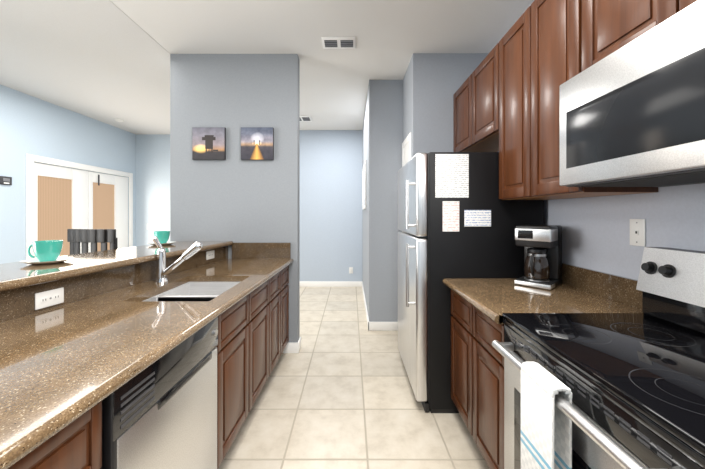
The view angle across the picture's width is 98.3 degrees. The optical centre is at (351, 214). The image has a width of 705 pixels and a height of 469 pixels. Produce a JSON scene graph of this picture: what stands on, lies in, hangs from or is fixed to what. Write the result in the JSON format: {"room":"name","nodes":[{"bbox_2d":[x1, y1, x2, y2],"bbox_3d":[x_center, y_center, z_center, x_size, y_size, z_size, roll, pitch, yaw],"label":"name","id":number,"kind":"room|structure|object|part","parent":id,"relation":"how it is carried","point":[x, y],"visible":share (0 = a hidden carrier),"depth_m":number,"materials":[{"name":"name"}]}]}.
{"room":"kitchen","nodes":[
{"label":"kitchen","id":0,"kind":"room"},
{"bbox_2d":[0,84,135,263],"bbox_3d":[-4.260,-0.104,1.875,0.120,2.898,8.150,0,0,0],"label":"wall","id":1,"kind":"structure","parent":0,"point":[29,124],"depth_m":4.08,"materials":[{"name":"blue paint"}]},
{"bbox_2d":[0,176,11,184],"bbox_3d":[-4.188,-0.405,3.700,0.022,0.100,0.120,0,0,0],"label":"panel","id":2,"kind":"object","parent":1,"relation":"attached to","point":[4,180],"visible":1,"depth_m":3.69,"materials":[{"name":"grey"}]},
{"bbox_2d":[26,154,132,259],"bbox_3d":[-4.245,0.200,4.890,0.130,2.390,2.140,0,0,0],"label":"door","id":3,"kind":"structure","parent":1,"relation":"attached to","point":[60,200],"depth_m":4.62,"materials":[{"name":"white paint"}]},
{"bbox_2d":[136,134,169,245],"bbox_3d":[-2.928,-0.105,5.920,2.945,2.900,0.300,0,0,0],"label":"wall","id":4,"kind":"structure","parent":0,"point":[152,178],"depth_m":5.95,"materials":[{"name":"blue paint"}]},
{"bbox_2d":[147,224,153,229],"bbox_3d":[-3.915,0.247,5.942,0.130,0.115,0.014,0,0,0],"label":"light switch","id":5,"kind":"object","parent":4,"relation":"attached to","point":[150,226],"visible":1,"depth_m":5.94,"materials":[{"name":"white plastic"}]},
{"bbox_2d":[0,0,533,133],"bbox_3d":[-1.450,-1.624,1.925,5.900,0.142,8.450,0,0,0],"label":"ceiling","id":6,"kind":"structure","parent":0,"point":[392,36],"depth_m":2.76,"materials":[{"name":"paint"}]},
{"bbox_2d":[300,115,311,121],"bbox_3d":[-0.800,-1.547,4.950,0.300,0.016,0.300,0,0,0],"label":"ceiling vent","id":7,"kind":"object","parent":6,"relation":"in","point":[305,118],"visible":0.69,"depth_m":4.92,"materials":[{"name":"white metal"}]},
{"bbox_2d":[321,37,355,48],"bbox_3d":[-0.110,-1.547,2.760,0.300,0.016,0.180,0,0,0],"label":"ceiling vent","id":8,"kind":"object","parent":6,"relation":"in","point":[338,42],"visible":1,"depth_m":2.74,"materials":[{"name":"white metal"}]},
{"bbox_2d":[170,53,487,341],"bbox_3d":[-0.213,-0.105,3.240,3.084,2.900,0.580,0,0,0],"label":"wall","id":9,"kind":"structure","parent":0,"point":[233,197],"depth_m":2.96,"materials":[{"name":"paint"}]},
{"bbox_2d":[192,127,225,159],"bbox_3d":[-1.370,-0.678,2.944,0.310,0.310,0.030,0,0,0],"label":"picture","id":10,"kind":"object","parent":9,"relation":"attached to","point":[208,143],"visible":0.93,"depth_m":2.93,"materials":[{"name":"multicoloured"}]},
{"bbox_2d":[241,127,273,159],"bbox_3d":[-0.905,-0.678,2.944,0.310,0.310,0.030,0,0,0],"label":"picture","id":11,"kind":"object","parent":9,"relation":"attached to","point":[257,143],"visible":0.96,"depth_m":2.93,"materials":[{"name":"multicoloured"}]},
{"bbox_2d":[283,341,299,352],"bbox_3d":[-1.130,1.295,2.953,1.249,0.100,0.014,0,0,0],"label":"baseboard","id":12,"kind":"structure","parent":9,"relation":"attached to","point":[292,347],"depth_m":2.95,"materials":[{"name":"white paint"}]},
{"bbox_2d":[368,320,397,330],"bbox_3d":[0.390,1.295,3.523,0.360,0.100,0.017,0,0,0],"label":"baseboard","id":13,"kind":"structure","parent":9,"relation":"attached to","point":[372,326],"depth_m":3.52,"materials":[{"name":"white paint"}]},
{"bbox_2d":[300,130,361,280],"bbox_3d":[0.022,-0.105,5.710,2.955,2.900,0.120,0,0,0],"label":"wall","id":14,"kind":"structure","parent":0,"point":[330,205],"depth_m":5.65,"materials":[{"name":"paint"}]},
{"bbox_2d":[300,281,360,286],"bbox_3d":[-0.637,1.295,5.642,1.635,0.100,0.017,0,0,0],"label":"baseboard","id":15,"kind":"structure","parent":14,"relation":"attached to","point":[302,283],"depth_m":5.64,"materials":[{"name":"white paint"}]},
{"bbox_2d":[218,287,489,468],"bbox_3d":[-1.450,1.375,1.925,5.900,0.060,8.450,0,0,0],"label":"floor","id":16,"kind":"structure","parent":0,"point":[336,392],"depth_m":2.07,"materials":[{"name":"tile"}]},
{"bbox_2d":[67,229,117,254],"bbox_3d":[-2.232,0.738,2.847,0.464,1.215,0.467,0,0,8],"label":"dining chair","id":17,"kind":"object","parent":16,"relation":"on","point":[85,237],"visible":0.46,"depth_m":2.62,"materials":[{"name":"wood"}]},
{"bbox_2d":[9,305,236,468],"bbox_3d":[-0.932,0.909,0.257,0.672,0.872,2.510,0,0,0],"label":"base cabinet","id":18,"kind":"object","parent":16,"relation":"on","point":[79,445],"depth_m":0.79,"materials":[{"name":"brown wood"}]},
{"bbox_2d":[0,243,293,468],"bbox_3d":[-1.111,0.373,0.979,1.108,0.195,3.958,0,0,0],"label":"countertop","id":19,"kind":"structure","parent":18,"relation":"on","point":[64,364],"depth_m":1.13,"materials":[{"name":"stone"}]},
{"bbox_2d":[152,236,202,282],"bbox_3d":[-1.100,0.285,1.940,0.319,0.290,0.079,0,0,8],"label":"faucet","id":20,"kind":"object","parent":19,"relation":"on","point":[162,272],"visible":1,"depth_m":1.93,"materials":[{"name":"silver metal"}]},
{"bbox_2d":[144,282,239,300],"bbox_3d":[-0.915,0.580,1.815,0.470,0.216,0.660,0,0,0],"label":"sink","id":21,"kind":"object","parent":19,"relation":"in","point":[198,291],"visible":0.15,"depth_m":2.08,"materials":[{"name":"metal"}]},
{"bbox_2d":[100,317,217,468],"bbox_3d":[-0.913,0.911,1.136,0.587,0.868,0.639,0,0,0],"label":"dishwasher","id":22,"kind":"object","parent":16,"relation":"on","point":[160,413],"visible":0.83,"depth_m":1.07,"materials":[{"name":"grey metal"}]},
{"bbox_2d":[157,286,260,433],"bbox_3d":[-0.932,0.909,1.689,0.672,0.872,0.475,0,0,0],"label":"base cabinet","id":23,"kind":"object","parent":16,"relation":"on","point":[253,333],"depth_m":1.85,"materials":[{"name":"brown wood"}]},
{"bbox_2d":[261,274,276,390],"bbox_3d":[-0.932,0.909,2.073,0.672,0.872,0.537,0,0,0],"label":"base cabinet","id":24,"kind":"object","parent":16,"relation":"on","point":[269,288],"depth_m":2.26,"materials":[{"name":"brown wood"}]},
{"bbox_2d":[277,268,284,361],"bbox_3d":[-0.932,0.909,2.446,0.672,0.872,0.454,0,0,0],"label":"base cabinet","id":25,"kind":"object","parent":16,"relation":"on","point":[281,275],"depth_m":2.62,"materials":[{"name":"brown wood"}]},
{"bbox_2d":[285,265,288,346],"bbox_3d":[-0.932,0.909,2.751,0.672,0.872,0.399,0,0,0],"label":"base cabinet","id":26,"kind":"object","parent":16,"relation":"on","point":[287,268],"depth_m":2.86,"materials":[{"name":"brown wood"}]},
{"bbox_2d":[398,152,542,412],"bbox_3d":[0.838,0.464,2.474,0.914,1.763,0.852,0,0,0],"label":"fridge","id":27,"kind":"object","parent":16,"relation":"on","point":[458,217],"visible":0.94,"depth_m":2.05,"materials":[{"name":"black metal"}]},
{"bbox_2d":[451,290,503,468],"bbox_3d":[0.992,0.909,1.671,0.660,0.872,0.731,0,0,0],"label":"base cabinet","id":28,"kind":"object","parent":16,"relation":"on","point":[477,377],"visible":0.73,"depth_m":1.58,"materials":[{"name":"brown wood"}]},
{"bbox_2d":[443,263,642,323],"bbox_3d":[0.970,0.389,1.671,0.716,0.165,0.737,0,0,0],"label":"countertop","id":29,"kind":"structure","parent":28,"relation":"on","point":[581,290],"depth_m":1.56,"materials":[{"name":"stone"}]},
{"bbox_2d":[514,225,561,289],"bbox_3d":[1.146,0.250,1.866,0.254,0.360,0.193,0,0,-42],"label":"coffee maker","id":30,"kind":"object","parent":29,"relation":"on","point":[541,245],"visible":1,"depth_m":1.80,"materials":[{"name":"black plastic"}]},
{"bbox_2d":[492,247,704,468],"bbox_3d":[0.948,0.743,0.914,0.748,1.205,0.766,0,0,0],"label":"range","id":31,"kind":"object","parent":16,"relation":"on","point":[634,383],"visible":0.98,"depth_m":0.90,"materials":[{"name":"grey glass"}]},
{"bbox_2d":[521,362,571,468],"bbox_3d":[0.590,0.731,0.930,0.060,0.488,0.160,0,0,0],"label":"hanging towel","id":32,"kind":"object","parent":31,"relation":"hanging from","point":[546,432],"visible":1,"depth_m":0.90,"materials":[{"name":"fabric"}]},
{"bbox_3d":[1.261,0.230,0.914,0.121,0.180,0.762,0,0,0],"label":"backguard panel","id":33,"kind":"part","parent":31,"relation":"part of","materials":[{"name":"silver metal"}]},
{"bbox_2d":[362,80,402,321],"bbox_3d":[0.769,-0.105,4.590,1.119,2.900,2.118,0,0,0],"label":"wall","id":34,"kind":"structure","parent":0,"point":[382,136],"depth_m":3.53,"materials":[{"name":"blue paint"}]},
{"bbox_2d":[362,160,365,209],"bbox_3d":[0.199,-0.405,4.600,0.022,0.660,0.900,0,0,0],"label":"framed picture","id":35,"kind":"object","parent":34,"relation":"attached to","point":[364,188],"visible":0.98,"depth_m":4.50,"materials":[{"name":"white paint"}]},
{"bbox_2d":[361,281,368,325],"bbox_3d":[0.203,1.295,4.584,0.014,0.100,2.133,0,0,0],"label":"baseboard","id":36,"kind":"structure","parent":34,"relation":"attached to","point":[366,312],"depth_m":4.32,"materials":[{"name":"white paint"}]},
{"bbox_2d":[402,132,410,231],"bbox_3d":[0.593,0.265,3.275,0.014,2.160,0.490,0,0,0],"label":"door frame","id":37,"kind":"structure","parent":34,"relation":"attached to","point":[406,150],"depth_m":3.26,"materials":[{"name":"white paint"}]},
{"bbox_2d":[488,2,704,279],"bbox_3d":[1.390,-0.105,1.775,0.120,2.900,7.950,0,0,0],"label":"wall","id":38,"kind":"structure","parent":0,"point":[596,233],"depth_m":1.49,"materials":[{"name":"paint"}]},
{"bbox_2d":[453,82,488,151],"bbox_3d":[1.156,-0.860,2.687,0.342,0.590,0.515,0,0,0],"label":"upper cabinet","id":39,"kind":"object","parent":38,"relation":"attached to","point":[459,96],"depth_m":2.77,"materials":[{"name":"brown wood"}]},
{"bbox_2d":[465,54,488,147],"bbox_3d":[1.156,-0.860,2.300,0.342,0.590,0.514,0,0,0],"label":"upper cabinet","id":40,"kind":"object","parent":38,"relation":"attached to","point":[477,84],"depth_m":2.38,"materials":[{"name":"brown wood"}]},
{"bbox_2d":[489,17,520,199],"bbox_3d":[1.156,-0.625,1.861,0.342,1.060,0.492,0,0,0],"label":"upper cabinet","id":41,"kind":"object","parent":38,"relation":"attached to","point":[506,100],"depth_m":1.92,"materials":[{"name":"brown wood"}]},
{"bbox_2d":[521,0,657,199],"bbox_3d":[1.156,-0.625,1.495,0.342,1.060,0.497,0,0,0],"label":"upper cabinet","id":42,"kind":"object","parent":38,"relation":"attached to","point":[557,35],"depth_m":1.53,"materials":[{"name":"brown wood"}]},
{"bbox_2d":[593,0,644,64],"bbox_3d":[1.156,-0.858,1.084,0.342,0.593,0.453,0,0,0],"label":"upper cabinet","id":43,"kind":"object","parent":38,"relation":"attached to","point":[616,23],"depth_m":1.14,"materials":[{"name":"brown wood"}]},
{"bbox_2d":[559,0,704,186],"bbox_3d":[1.109,-0.334,0.921,0.436,0.443,0.777,0,0,0],"label":"over-the-range microwave","id":44,"kind":"object","parent":43,"relation":"attached to","point":[632,113],"visible":1,"depth_m":0.94,"materials":[{"name":"grey metal"}]},
{"bbox_2d":[630,219,645,246],"bbox_3d":[1.325,0.085,1.412,0.010,0.124,0.076,0,0,0],"label":"switch plate","id":45,"kind":"object","parent":38,"relation":"attached to","point":[637,232],"visible":1,"depth_m":1.40,"materials":[{"name":"white plastic"}]},
{"bbox_2d":[645,0,696,31],"bbox_3d":[1.156,-0.858,0.759,0.342,0.593,0.452,0,0,0],"label":"upper cabinet","id":46,"kind":"object","parent":38,"relation":"attached to","point":[656,11],"depth_m":0.97,"materials":[{"name":"brown wood"}]},
{"bbox_3d":[-1.520,0.823,0.880,0.617,1.044,4.159,0,0,0],"label":"wall","id":47,"kind":"structure","parent":0,"visible":0},
{"bbox_2d":[35,287,63,309],"bbox_3d":[-1.366,0.382,1.385,0.008,0.072,0.118,0,0,7],"label":"outlet","id":48,"kind":"object","parent":47,"relation":"attached to","point":[44,299],"visible":1,"depth_m":1.38,"materials":[{"name":"white plastic"}]},
{"bbox_2d":[0,241,232,291],"bbox_3d":[-1.649,0.280,0.878,0.557,0.040,4.244,0,0,7],"label":"bar","id":49,"kind":"object","parent":47,"relation":"on","point":[15,275],"visible":0.97,"depth_m":1.61,"materials":[{"name":"stone"}]},
{"bbox_2d":[20,240,73,264],"bbox_3d":[-1.610,0.201,1.620,0.205,0.116,0.205,0,0,0],"label":"cup","id":50,"kind":"object","parent":49,"relation":"on","point":[47,251],"visible":1,"depth_m":1.59,"materials":[{"name":"teal ceramic"}]},
{"bbox_2d":[147,231,175,244],"bbox_3d":[-1.600,0.202,2.580,0.210,0.114,0.210,0,0,0],"label":"cup","id":51,"kind":"object","parent":49,"relation":"on","point":[163,237],"visible":0.9,"depth_m":2.55,"materials":[{"name":"teal ceramic"}]},
{"bbox_2d":[206,250,213,259],"bbox_3d":[-1.221,0.355,2.649,0.008,0.072,0.118,0,0,7],"label":"outlet","id":52,"kind":"object","parent":47,"relation":"attached to","point":[209,254],"visible":1,"depth_m":2.63,"materials":[{"name":"white plastic"}]}
]}

